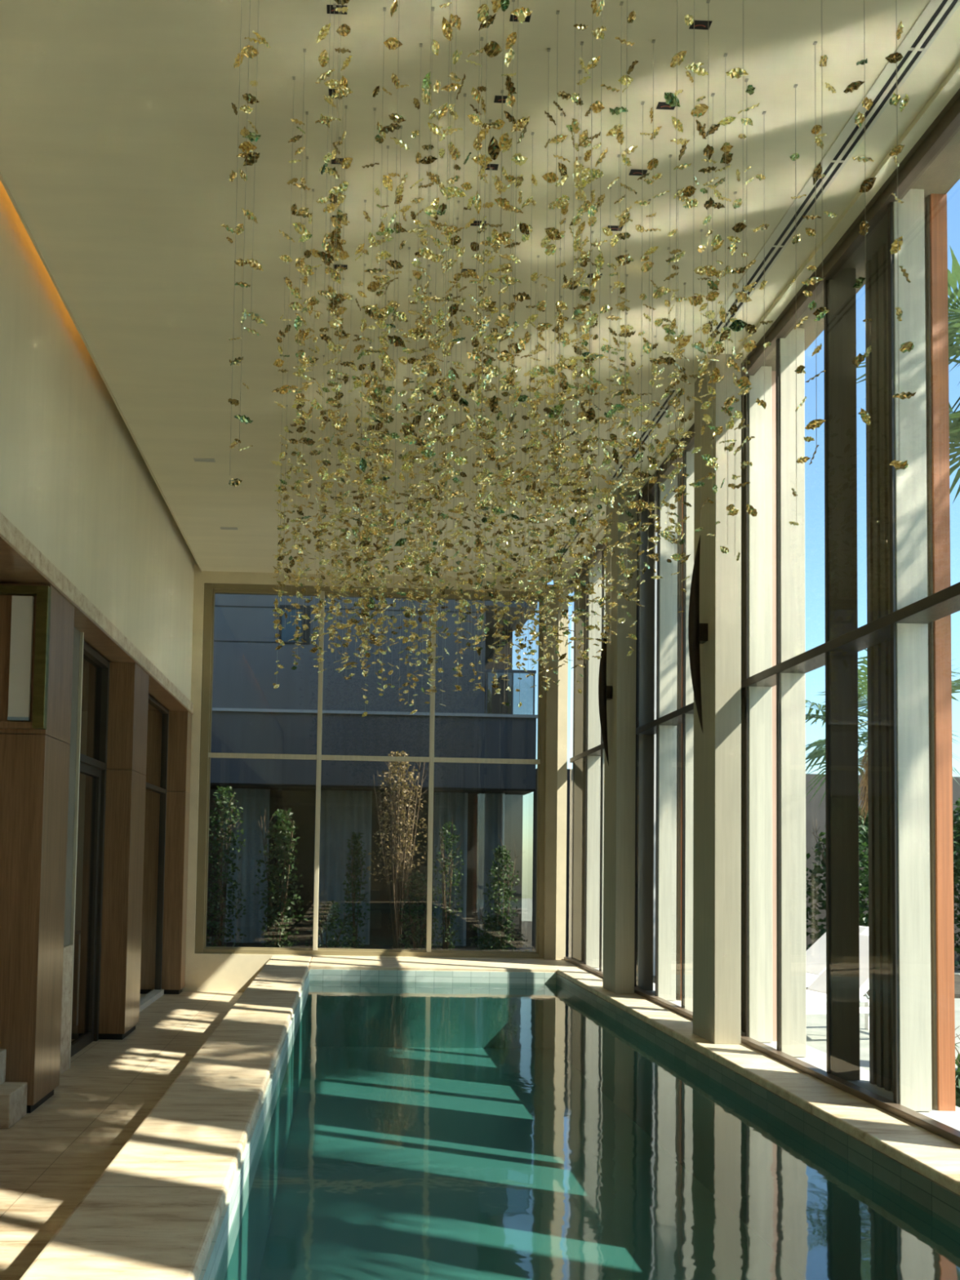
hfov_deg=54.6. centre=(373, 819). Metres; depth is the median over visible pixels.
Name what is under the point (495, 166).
recessed light
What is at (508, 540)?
strand
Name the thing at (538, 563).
strand
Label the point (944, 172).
beam
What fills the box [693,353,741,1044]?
column
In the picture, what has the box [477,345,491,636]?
strand
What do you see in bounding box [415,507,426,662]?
strand
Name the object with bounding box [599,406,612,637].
strand
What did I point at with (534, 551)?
strand
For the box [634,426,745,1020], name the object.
window
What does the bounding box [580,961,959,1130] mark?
curb
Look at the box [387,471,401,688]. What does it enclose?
strand
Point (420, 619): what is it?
strand
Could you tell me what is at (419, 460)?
strand
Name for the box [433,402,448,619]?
strand
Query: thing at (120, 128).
ceiling
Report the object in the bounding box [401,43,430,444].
strand
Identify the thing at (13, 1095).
stone steps
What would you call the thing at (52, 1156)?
floor
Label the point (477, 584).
strand
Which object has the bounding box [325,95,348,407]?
strand
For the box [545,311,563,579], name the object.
strand
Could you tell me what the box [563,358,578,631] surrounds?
strand
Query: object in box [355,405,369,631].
strand
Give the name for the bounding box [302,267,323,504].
strand
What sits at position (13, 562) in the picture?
ceiling
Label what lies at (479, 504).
strand
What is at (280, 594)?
strand
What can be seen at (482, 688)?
strand
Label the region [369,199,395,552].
strand
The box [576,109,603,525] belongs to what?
strand
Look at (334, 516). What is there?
strand
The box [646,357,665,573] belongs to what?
strand
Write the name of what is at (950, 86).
ceiling
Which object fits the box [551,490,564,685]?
strand
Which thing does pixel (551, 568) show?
strand
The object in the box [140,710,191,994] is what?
pillar
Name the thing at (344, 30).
strand
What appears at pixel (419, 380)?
strand
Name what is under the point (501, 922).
shrub
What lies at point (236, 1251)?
wall
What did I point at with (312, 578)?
strand
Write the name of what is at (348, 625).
strand
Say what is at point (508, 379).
strand
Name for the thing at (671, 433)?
strand
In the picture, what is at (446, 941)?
shrub
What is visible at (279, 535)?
strand
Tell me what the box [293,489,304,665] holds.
strand
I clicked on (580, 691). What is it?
strand
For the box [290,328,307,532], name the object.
strand
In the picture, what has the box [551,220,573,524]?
strand
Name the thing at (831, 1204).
wall
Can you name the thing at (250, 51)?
strand
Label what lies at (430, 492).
strand
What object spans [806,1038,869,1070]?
terrace
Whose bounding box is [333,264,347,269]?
recessed light
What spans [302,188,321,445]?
strand
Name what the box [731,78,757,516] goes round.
strand
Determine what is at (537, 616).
strand
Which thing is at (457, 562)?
strand
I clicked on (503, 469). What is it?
strand
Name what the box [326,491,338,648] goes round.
strand
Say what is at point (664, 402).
ceiling vent
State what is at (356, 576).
strand
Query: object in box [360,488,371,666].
strand
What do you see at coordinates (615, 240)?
strand
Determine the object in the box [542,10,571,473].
strand
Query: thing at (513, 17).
recessed light
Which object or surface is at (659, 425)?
strand
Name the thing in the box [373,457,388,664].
strand
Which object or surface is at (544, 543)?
strand
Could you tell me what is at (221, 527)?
ceiling vent
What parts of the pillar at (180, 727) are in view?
panel, panel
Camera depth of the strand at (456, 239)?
3.79 m
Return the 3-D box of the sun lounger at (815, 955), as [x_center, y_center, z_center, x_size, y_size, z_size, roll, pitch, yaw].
[4.689,1.665,10.473,2.000,0.939,0.660,1,-2,-7]
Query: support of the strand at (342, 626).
hanging from the ceiling at (120, 128)
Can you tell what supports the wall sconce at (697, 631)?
attached to the column at (717, 753)
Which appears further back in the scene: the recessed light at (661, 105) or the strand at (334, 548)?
the strand at (334, 548)
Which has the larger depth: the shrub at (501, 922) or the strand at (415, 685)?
the shrub at (501, 922)
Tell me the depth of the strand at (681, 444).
5.54 m
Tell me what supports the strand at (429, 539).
hanging from the ceiling at (120, 128)
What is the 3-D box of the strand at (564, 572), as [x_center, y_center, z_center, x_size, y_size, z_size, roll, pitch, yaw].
[1.345,-2.237,6.596,0.112,1.775,0.117,2,-3,-18]
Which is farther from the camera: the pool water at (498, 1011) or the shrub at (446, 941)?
the shrub at (446, 941)
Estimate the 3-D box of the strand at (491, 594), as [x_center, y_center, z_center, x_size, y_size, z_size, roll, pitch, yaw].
[0.762,-2.244,5.796,0.093,1.850,0.112,1,-2,-2]
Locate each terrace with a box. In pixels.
[521,898,959,1087]
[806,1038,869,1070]
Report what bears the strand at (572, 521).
hanging from the ceiling at (120, 128)
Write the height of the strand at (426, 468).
1.596 m
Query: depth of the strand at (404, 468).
5.38 m
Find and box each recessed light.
[326,4,346,14]
[328,88,346,97]
[330,158,343,164]
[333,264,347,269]
[470,220,486,226]
[480,164,498,170]
[493,95,507,102]
[509,13,531,22]
[586,273,602,278]
[607,225,622,231]
[628,168,647,175]
[656,102,675,110]
[688,20,711,29]
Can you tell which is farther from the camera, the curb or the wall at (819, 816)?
the wall at (819, 816)
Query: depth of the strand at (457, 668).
8.83 m
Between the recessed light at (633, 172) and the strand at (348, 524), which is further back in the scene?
the strand at (348, 524)
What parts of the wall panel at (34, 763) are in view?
panel, panel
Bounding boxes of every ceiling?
[0,0,959,580]
[0,533,192,715]
[563,60,959,582]
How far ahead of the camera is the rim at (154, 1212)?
3.46 m
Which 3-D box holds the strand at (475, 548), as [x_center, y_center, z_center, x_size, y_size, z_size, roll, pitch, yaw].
[0.651,-2.299,5.739,0.109,1.750,0.104,2,-3,-17]
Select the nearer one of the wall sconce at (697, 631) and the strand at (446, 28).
the strand at (446, 28)
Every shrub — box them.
[206,786,246,946]
[252,807,308,947]
[304,892,355,948]
[339,831,371,948]
[396,862,438,949]
[426,821,465,950]
[469,903,529,951]
[479,836,524,951]
[805,806,868,948]
[952,798,959,969]
[955,1033,959,1107]
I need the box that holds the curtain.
[222,787,504,946]
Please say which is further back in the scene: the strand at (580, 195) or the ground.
the ground
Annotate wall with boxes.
[0,180,194,701]
[59,944,72,1075]
[182,559,568,991]
[198,969,309,1279]
[307,968,555,1048]
[531,768,959,961]
[555,973,959,1279]
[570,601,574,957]
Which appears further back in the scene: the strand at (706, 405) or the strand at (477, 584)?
the strand at (477, 584)
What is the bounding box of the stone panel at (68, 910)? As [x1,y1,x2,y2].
[63,626,79,946]
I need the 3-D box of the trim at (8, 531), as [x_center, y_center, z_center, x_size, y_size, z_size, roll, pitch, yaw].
[-2.058,-1.644,3.517,0.215,0.115,15.000,1,-2,-2]
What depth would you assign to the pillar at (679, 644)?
8.00 m
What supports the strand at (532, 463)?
hanging from the ceiling at (120, 128)
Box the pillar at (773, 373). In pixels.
[741,370,776,1041]
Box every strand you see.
[220,4,253,486]
[229,0,261,450]
[238,0,271,336]
[271,277,291,495]
[271,504,282,642]
[272,444,287,688]
[272,484,284,616]
[276,391,293,593]
[276,404,291,583]
[277,429,293,628]
[278,75,304,394]
[286,465,297,623]
[287,48,311,393]
[288,222,310,475]
[288,361,303,578]
[288,496,302,670]
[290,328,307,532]
[293,111,315,401]
[293,155,314,425]
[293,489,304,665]
[293,529,302,645]
[294,298,312,553]
[295,390,311,573]
[298,524,310,648]
[300,475,313,642]
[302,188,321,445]
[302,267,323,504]
[308,484,320,644]
[309,406,328,653]
[311,341,329,569]
[311,464,328,667]
[313,468,326,659]
[314,355,329,533]
[315,0,339,299]
[315,219,337,493]
[315,440,328,672]
[316,480,329,662]
[317,3,342,341]
[320,280,339,488]
[321,1,352,251]
[323,0,352,328]
[324,456,337,620]
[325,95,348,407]
[325,137,349,444]
[326,484,338,644]
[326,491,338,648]
[326,526,338,648]
[328,264,347,566]
[328,400,346,653]
[329,105,355,426]
[329,277,351,559]
[330,496,342,662]
[332,415,348,629]
[333,397,350,596]
[334,424,351,672]
[337,295,357,598]
[340,478,351,662]
[342,444,355,679]
[342,454,355,631]
[342,540,353,679]
[348,434,361,637]
[349,501,365,676]
[351,200,373,552]
[351,263,371,546]
[351,386,368,632]
[353,426,368,663]
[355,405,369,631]
[356,107,383,477]
[357,417,368,642]
[357,518,368,664]
[358,319,381,619]
[359,342,375,592]
[359,379,376,650]
[360,291,383,580]
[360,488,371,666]
[360,524,369,675]
[361,508,372,716]
[363,421,378,657]
[363,506,375,661]
[363,544,373,676]
[364,7,392,448]
[368,237,390,527]
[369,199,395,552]
[371,504,382,675]
[372,360,388,633]
[373,146,398,534]
[373,326,391,601]
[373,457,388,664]
[373,493,389,654]
[374,269,393,559]
[375,543,386,671]
[376,300,395,591]
[376,509,389,696]
[377,404,391,618]
[377,533,390,688]
[378,0,409,419]
[381,451,395,654]
[383,125,411,535]
[387,450,401,645]
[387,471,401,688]
[394,247,417,570]
[395,278,417,599]
[395,502,406,701]
[400,163,427,557]
[400,443,413,643]
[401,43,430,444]
[401,375,417,624]
[401,493,416,686]
[403,496,416,706]
[406,426,423,650]
[406,428,420,653]
[407,444,418,652]
[408,182,426,507]
[409,533,423,714]
[410,464,422,681]
[412,226,430,533]
[413,0,442,442]
[414,6,444,446]
[414,350,431,581]
[414,396,429,596]
[415,292,436,584]
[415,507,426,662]
[416,264,436,600]
[417,497,429,693]
[419,316,438,601]
[419,450,435,645]
[420,115,445,459]
[422,445,435,652]
[422,480,435,662]
[424,494,436,703]
[424,537,436,685]
[426,461,439,693]
[427,378,444,621]
[429,1,462,399]
[431,35,461,494]
[431,250,453,573]
[431,429,444,657]
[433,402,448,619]
[435,0,462,411]
[436,360,453,637]
[437,533,448,706]
[439,435,452,655]
[440,0,466,408]
[441,217,465,534]
[444,200,466,572]
[445,389,464,617]
[448,93,474,497]
[452,480,466,692]
[452,495,462,676]
[453,443,467,624]
[454,341,471,617]
[455,515,466,673]
[456,464,469,650]
[461,435,475,646]
[462,26,488,424]
[464,414,478,649]
[465,36,492,442]
[466,2,502,424]
[467,315,486,588]
[468,471,482,690]
[471,216,488,509]
[471,445,485,645]
[472,279,489,575]
[473,527,483,675]
[475,119,498,483]
[475,167,499,504]
[475,511,488,691]
[476,410,491,655]
[477,251,499,524]
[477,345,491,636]
[477,397,493,633]
[483,0,516,391]
[484,324,502,607]
[487,433,502,617]
[487,435,501,679]
[488,89,513,515]
[490,533,500,694]
[491,480,503,693]
[493,480,506,661]
[494,371,511,645]
[494,422,507,659]
[495,0,523,489]
[497,302,519,575]
[498,211,522,562]
[499,502,511,706]
[502,337,522,590]
[502,440,517,667]
[502,457,515,691]
[505,6,532,435]
[505,339,519,577]
[509,472,523,666]
[512,447,525,666]
[514,390,528,648]
[514,499,525,707]
[515,396,532,629]
[516,453,531,666]
[517,132,542,544]
[520,333,537,630]
[522,534,534,678]
[524,280,543,583]
[524,304,545,613]
[525,458,536,669]
[525,531,537,688]
[526,255,546,547]
[527,422,537,640]
[528,427,544,655]
[529,474,546,653]
[530,425,546,662]
[536,48,559,441]
[537,502,551,690]
[537,537,550,697]
[538,358,555,631]
[538,475,550,667]
[539,350,555,613]
[539,472,553,684]
[540,342,559,636]
[540,374,555,607]
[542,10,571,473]
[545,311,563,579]
[545,506,553,688]
[548,296,568,553]
[549,112,571,515]
[549,248,570,583]
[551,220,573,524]
[551,422,569,630]
[551,474,560,659]
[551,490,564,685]
[551,519,560,674]
[554,433,568,653]
[556,418,572,646]
[557,409,573,661]
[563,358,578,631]
[563,503,577,662]
[564,277,586,601]
[565,0,589,322]
[566,70,592,483]
[566,323,586,615]
[567,156,589,503]
[568,41,592,408]
[568,155,592,532]
[570,333,586,622]
[571,465,584,693]
[573,463,587,660]
[576,0,608,421]
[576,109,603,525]
[577,294,597,595]
[577,453,592,667]
[578,231,601,576]
[584,0,619,464]
[584,400,598,617]
[585,426,599,640]
[591,437,605,659]
[598,185,617,534]
[599,285,621,601]
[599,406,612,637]
[600,421,615,638]
[601,364,618,644]
[604,1,634,488]
[605,154,631,507]
[608,0,638,399]
[615,249,634,601]
[615,274,635,599]
[616,312,632,622]
[616,341,632,582]
[619,324,637,600]
[626,384,639,656]
[629,373,645,606]
[630,101,651,531]
[632,355,648,584]
[637,199,661,568]
[639,39,669,457]
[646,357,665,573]
[647,335,663,579]
[657,247,679,542]
[658,154,681,537]
[663,0,691,444]
[666,262,682,563]
[667,189,689,560]
[670,349,687,612]
[675,0,708,384]
[675,282,694,581]
[688,229,711,531]
[693,0,719,392]
[698,124,724,466]
[701,93,726,493]
[704,250,724,536]
[712,53,736,451]
[720,164,741,553]
[725,0,759,455]
[725,191,742,560]
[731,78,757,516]
[752,111,773,408]
[788,84,810,525]
[800,0,838,321]
[802,40,830,465]
[843,0,875,425]
[884,0,915,470]
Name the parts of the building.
balcony glass, balcony rail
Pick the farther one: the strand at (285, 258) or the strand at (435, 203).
the strand at (285, 258)
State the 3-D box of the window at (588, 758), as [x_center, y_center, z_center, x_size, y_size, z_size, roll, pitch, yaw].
[2.458,-0.654,9.804,0.223,4.563,2.590,1,-2,-2]
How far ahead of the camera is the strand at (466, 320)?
4.07 m
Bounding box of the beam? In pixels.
[567,88,959,590]
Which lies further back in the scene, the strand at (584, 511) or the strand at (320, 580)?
the strand at (320, 580)
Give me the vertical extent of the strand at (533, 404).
1.682 m
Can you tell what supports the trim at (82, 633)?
attached to the wall at (68, 950)
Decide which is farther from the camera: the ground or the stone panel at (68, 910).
the ground
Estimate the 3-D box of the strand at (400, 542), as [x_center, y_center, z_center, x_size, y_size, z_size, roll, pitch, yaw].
[0.184,-2.289,5.126,0.114,1.838,0.107,1,-2,-2]
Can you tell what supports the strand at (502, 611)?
hanging from the ceiling at (120, 128)
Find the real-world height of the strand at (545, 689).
1.890 m
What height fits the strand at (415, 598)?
1.816 m
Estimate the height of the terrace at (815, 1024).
0.200 m
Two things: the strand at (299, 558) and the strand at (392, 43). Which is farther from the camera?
the strand at (299, 558)
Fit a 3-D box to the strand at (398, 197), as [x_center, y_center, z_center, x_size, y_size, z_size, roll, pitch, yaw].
[0.104,-2.271,4.266,0.100,1.952,0.124,-1,-3,39]
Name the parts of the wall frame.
rail, glass panel, rail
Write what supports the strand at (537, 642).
hanging from the ceiling at (120, 128)
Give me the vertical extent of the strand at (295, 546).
1.516 m
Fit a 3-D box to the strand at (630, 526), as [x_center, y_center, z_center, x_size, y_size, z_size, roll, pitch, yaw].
[1.847,-2.136,6.542,0.091,1.963,0.099,3,-3,-32]
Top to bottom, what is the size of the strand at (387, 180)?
1.810 m
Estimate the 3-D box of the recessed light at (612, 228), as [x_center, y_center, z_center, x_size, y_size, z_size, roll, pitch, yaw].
[1.301,-3.195,4.973,0.082,0.002,0.037,1,-2,-2]
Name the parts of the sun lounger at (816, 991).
mattress, frame, backrest, leg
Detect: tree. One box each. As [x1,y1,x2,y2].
[366,750,428,949]
[805,648,959,990]
[856,244,959,502]
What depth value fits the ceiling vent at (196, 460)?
7.96 m
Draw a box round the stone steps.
[0,1048,27,1128]
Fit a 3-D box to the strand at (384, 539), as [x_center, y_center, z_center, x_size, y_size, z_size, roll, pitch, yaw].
[0.087,-2.318,6.916,0.115,1.630,0.117,1,-2,-2]
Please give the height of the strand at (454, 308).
1.738 m
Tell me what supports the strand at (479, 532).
hanging from the ceiling at (120, 128)
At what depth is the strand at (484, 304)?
3.80 m
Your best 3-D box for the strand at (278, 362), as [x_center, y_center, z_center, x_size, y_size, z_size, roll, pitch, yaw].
[-0.544,-2.556,5.419,0.110,1.306,0.082,2,-3,-18]
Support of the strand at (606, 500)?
hanging from the ceiling at (120, 128)
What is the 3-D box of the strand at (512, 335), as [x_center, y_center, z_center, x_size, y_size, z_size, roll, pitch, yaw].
[0.753,-2.275,5.196,0.115,1.840,0.119,3,-3,-45]
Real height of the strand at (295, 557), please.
1.372 m
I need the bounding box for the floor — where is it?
[0,991,244,1279]
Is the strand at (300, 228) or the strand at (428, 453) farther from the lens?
the strand at (428, 453)
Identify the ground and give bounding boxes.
[206,920,959,998]
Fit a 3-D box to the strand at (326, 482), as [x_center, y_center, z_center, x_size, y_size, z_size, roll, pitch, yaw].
[-0.422,-2.150,7.523,0.108,1.930,0.102,2,-3,-16]
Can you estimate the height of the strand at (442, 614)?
1.782 m
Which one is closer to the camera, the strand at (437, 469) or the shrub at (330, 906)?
the strand at (437, 469)
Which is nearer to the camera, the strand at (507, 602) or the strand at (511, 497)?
the strand at (511, 497)
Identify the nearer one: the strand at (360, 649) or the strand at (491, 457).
the strand at (491, 457)
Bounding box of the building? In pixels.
[206,593,537,947]
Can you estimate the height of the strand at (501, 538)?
1.653 m
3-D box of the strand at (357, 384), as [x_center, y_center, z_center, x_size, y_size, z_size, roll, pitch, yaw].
[-0.062,-2.384,5.274,0.122,1.644,0.120,1,-2,-2]
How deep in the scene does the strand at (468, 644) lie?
7.40 m
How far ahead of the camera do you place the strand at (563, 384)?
4.18 m
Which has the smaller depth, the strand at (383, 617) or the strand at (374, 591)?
the strand at (383, 617)
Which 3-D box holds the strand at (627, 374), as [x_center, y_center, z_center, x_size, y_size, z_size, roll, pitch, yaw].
[1.648,-2.344,6.025,0.114,1.601,0.095,3,-3,-35]
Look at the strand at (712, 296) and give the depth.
4.05 m
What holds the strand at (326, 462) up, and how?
hanging from the ceiling at (120, 128)
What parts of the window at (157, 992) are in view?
sill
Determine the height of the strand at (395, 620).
1.658 m
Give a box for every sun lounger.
[805,925,868,987]
[806,934,869,1030]
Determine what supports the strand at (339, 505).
hanging from the ceiling at (120, 128)
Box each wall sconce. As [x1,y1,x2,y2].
[598,624,612,766]
[688,535,707,732]
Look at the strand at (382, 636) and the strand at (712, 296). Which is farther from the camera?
the strand at (382, 636)
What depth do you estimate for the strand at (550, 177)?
3.84 m
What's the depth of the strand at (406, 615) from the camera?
6.38 m
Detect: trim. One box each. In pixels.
[0,172,202,571]
[0,511,193,713]
[68,631,84,1068]
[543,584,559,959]
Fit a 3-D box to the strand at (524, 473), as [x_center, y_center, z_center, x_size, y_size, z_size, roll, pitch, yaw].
[0.737,-2.250,4.290,0.118,1.969,0.124,1,-2,-2]
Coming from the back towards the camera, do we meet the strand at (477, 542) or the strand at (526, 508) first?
the strand at (526, 508)
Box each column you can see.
[602,487,636,994]
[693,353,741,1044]
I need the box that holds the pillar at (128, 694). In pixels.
[98,662,149,1039]
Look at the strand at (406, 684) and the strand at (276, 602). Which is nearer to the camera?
the strand at (406, 684)
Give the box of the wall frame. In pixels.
[0,585,51,729]
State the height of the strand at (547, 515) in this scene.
1.969 m
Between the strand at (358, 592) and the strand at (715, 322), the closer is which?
the strand at (715, 322)
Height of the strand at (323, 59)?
1.387 m
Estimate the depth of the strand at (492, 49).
3.12 m
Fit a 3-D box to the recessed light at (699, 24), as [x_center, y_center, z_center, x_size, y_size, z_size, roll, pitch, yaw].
[1.335,-3.246,3.760,0.082,0.002,0.037,1,-2,-2]
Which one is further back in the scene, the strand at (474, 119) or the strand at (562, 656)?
the strand at (562, 656)
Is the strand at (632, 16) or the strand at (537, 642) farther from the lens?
the strand at (537, 642)
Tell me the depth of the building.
15.65 m
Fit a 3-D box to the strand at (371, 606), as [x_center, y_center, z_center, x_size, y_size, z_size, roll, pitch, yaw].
[-0.025,-2.209,5.785,0.142,1.950,0.108,-1,-3,37]
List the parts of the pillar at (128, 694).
panel, panel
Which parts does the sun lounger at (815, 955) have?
frame, mattress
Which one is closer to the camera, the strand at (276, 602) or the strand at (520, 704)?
the strand at (520, 704)
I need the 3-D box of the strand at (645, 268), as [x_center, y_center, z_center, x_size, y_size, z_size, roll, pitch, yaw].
[1.192,-2.253,4.103,0.087,1.963,0.112,0,-3,29]
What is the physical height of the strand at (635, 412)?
1.651 m
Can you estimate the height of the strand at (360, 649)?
1.664 m
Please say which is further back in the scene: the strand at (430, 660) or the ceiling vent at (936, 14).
the strand at (430, 660)
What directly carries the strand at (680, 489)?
hanging from the ceiling at (120, 128)
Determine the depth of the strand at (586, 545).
7.57 m
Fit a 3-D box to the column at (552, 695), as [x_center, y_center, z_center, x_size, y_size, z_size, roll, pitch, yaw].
[2.139,-0.565,11.228,0.140,4.570,0.300,1,-2,-2]
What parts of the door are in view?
glass pane, glass pane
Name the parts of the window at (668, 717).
frame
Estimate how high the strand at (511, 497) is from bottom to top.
1.957 m
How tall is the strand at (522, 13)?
1.936 m
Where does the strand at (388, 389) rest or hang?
hanging from the ceiling at (120, 128)
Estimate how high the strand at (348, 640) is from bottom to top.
1.718 m
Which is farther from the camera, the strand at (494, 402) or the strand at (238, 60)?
the strand at (494, 402)
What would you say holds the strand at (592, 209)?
hanging from the ceiling at (120, 128)
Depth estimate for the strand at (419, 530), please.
4.96 m
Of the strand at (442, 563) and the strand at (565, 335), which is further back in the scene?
the strand at (442, 563)
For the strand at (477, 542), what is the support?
hanging from the ceiling at (120, 128)
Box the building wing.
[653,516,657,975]
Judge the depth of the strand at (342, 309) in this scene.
5.26 m
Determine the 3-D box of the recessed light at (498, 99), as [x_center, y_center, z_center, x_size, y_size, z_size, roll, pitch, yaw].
[0.584,-3.243,4.145,0.082,0.002,0.037,1,-2,-2]
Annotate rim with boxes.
[18,955,311,1279]
[308,955,584,973]
[557,969,959,1195]
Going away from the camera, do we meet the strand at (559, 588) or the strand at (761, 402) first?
the strand at (761, 402)
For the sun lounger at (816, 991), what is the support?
on the terrace at (815, 1024)
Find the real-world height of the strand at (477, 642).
1.963 m
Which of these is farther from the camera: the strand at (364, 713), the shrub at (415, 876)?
the shrub at (415, 876)
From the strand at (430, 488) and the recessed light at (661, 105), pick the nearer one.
the recessed light at (661, 105)
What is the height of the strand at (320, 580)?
1.700 m
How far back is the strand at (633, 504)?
5.82 m
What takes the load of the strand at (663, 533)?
hanging from the ceiling at (120, 128)
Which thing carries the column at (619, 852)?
on the rim at (936, 1157)
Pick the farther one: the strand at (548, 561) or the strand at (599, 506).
the strand at (599, 506)
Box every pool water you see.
[257,1046,805,1279]
[293,980,667,1053]
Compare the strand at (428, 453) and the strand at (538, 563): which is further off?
the strand at (538, 563)
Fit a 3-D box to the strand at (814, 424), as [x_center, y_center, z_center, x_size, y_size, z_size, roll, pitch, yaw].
[1.815,-2.351,3.799,0.092,1.772,0.093,2,-3,-18]
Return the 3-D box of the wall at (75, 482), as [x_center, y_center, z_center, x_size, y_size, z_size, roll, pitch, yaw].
[-2.108,-2.592,3.556,0.280,1.790,15.000,1,-2,-2]
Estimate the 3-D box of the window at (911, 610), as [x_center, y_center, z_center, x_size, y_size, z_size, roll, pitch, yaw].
[2.601,-0.873,4.655,0.223,4.563,3.240,1,-2,-2]
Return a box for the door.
[71,640,110,1057]
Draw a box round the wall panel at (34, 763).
[0,583,74,1113]
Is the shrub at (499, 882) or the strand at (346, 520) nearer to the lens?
the strand at (346, 520)
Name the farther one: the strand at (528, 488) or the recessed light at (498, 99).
the strand at (528, 488)
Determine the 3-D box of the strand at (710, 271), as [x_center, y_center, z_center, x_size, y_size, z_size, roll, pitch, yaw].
[1.315,-2.462,3.620,0.093,1.582,0.109,1,-2,-2]
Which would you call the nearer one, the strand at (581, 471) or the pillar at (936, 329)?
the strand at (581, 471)
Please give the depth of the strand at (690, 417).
5.39 m
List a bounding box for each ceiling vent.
[193,457,215,462]
[220,526,238,529]
[551,509,597,564]
[606,387,677,479]
[709,0,959,332]
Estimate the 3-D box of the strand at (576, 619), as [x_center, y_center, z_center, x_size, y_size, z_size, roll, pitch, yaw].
[1.326,-2.207,5.936,0.099,1.893,0.109,1,-2,-2]
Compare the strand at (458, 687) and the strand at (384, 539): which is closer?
the strand at (384, 539)
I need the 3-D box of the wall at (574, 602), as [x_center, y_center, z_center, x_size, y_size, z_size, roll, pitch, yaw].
[2.807,-0.534,12.021,0.160,5.400,1.090,1,-2,-2]
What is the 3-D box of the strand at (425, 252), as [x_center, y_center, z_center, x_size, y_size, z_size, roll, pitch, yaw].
[0.206,-2.340,3.424,0.096,1.883,0.106,1,-2,-2]
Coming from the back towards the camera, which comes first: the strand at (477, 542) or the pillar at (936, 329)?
the strand at (477, 542)
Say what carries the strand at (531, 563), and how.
hanging from the ceiling at (120, 128)
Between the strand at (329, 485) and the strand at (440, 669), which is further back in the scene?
the strand at (440, 669)
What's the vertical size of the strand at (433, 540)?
1.981 m
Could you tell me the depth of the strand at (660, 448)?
3.79 m
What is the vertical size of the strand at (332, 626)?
1.481 m
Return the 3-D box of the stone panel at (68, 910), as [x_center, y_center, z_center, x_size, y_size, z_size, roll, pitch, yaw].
[-2.358,-0.261,6.589,0.232,2.365,0.730,1,-2,-2]
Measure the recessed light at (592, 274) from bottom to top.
0.002 m
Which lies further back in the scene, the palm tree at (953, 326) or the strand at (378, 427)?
the palm tree at (953, 326)
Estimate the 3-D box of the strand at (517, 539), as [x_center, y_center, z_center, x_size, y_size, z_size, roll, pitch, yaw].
[1.255,-2.194,8.086,0.118,1.736,0.120,1,-2,-2]
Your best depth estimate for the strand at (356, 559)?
7.39 m
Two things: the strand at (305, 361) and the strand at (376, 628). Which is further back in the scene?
the strand at (376, 628)
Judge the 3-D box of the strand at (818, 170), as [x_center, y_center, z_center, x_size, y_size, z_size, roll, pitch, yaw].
[1.707,-2.579,3.515,0.080,1.345,0.113,3,-3,-35]
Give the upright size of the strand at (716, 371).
1.617 m
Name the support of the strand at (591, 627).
hanging from the ceiling at (120, 128)
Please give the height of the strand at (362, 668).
1.732 m
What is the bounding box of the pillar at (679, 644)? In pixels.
[675,476,683,1000]
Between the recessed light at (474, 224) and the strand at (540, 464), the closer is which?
the recessed light at (474, 224)
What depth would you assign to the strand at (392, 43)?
3.28 m
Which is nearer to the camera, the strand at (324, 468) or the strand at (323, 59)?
the strand at (323, 59)
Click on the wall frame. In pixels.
(22, 606)
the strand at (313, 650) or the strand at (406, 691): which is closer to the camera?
the strand at (313, 650)
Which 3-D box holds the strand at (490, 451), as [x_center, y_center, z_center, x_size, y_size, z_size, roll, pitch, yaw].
[0.528,-2.393,4.221,0.104,1.696,0.099,1,-2,-2]
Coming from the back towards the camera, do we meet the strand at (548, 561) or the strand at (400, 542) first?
the strand at (548, 561)
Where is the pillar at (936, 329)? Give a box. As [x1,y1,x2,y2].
[865,193,955,1111]
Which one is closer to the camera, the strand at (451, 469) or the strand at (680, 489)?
the strand at (680, 489)
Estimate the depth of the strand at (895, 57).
3.19 m
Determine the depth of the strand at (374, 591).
8.85 m
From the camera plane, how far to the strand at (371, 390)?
5.46 m
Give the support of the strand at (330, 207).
hanging from the ceiling at (120, 128)
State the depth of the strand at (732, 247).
4.46 m
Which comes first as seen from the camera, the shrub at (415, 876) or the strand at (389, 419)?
the strand at (389, 419)
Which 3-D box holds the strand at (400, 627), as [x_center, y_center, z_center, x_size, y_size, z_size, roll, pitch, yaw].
[0.264,-2.087,8.807,0.142,1.922,0.103,-1,-3,33]
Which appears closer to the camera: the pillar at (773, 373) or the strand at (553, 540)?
the strand at (553, 540)
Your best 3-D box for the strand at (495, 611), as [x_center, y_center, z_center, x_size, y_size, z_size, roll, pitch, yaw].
[1.178,-2.109,8.827,0.102,1.844,0.098,3,-3,-38]
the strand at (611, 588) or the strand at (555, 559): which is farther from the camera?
the strand at (611, 588)
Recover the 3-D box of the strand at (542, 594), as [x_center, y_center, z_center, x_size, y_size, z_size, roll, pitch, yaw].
[1.611,-2.087,8.707,0.110,1.884,0.112,0,-3,27]
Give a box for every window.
[139,693,168,1012]
[194,582,546,958]
[564,501,655,991]
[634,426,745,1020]
[741,96,959,1145]
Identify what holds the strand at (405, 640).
hanging from the ceiling at (120, 128)

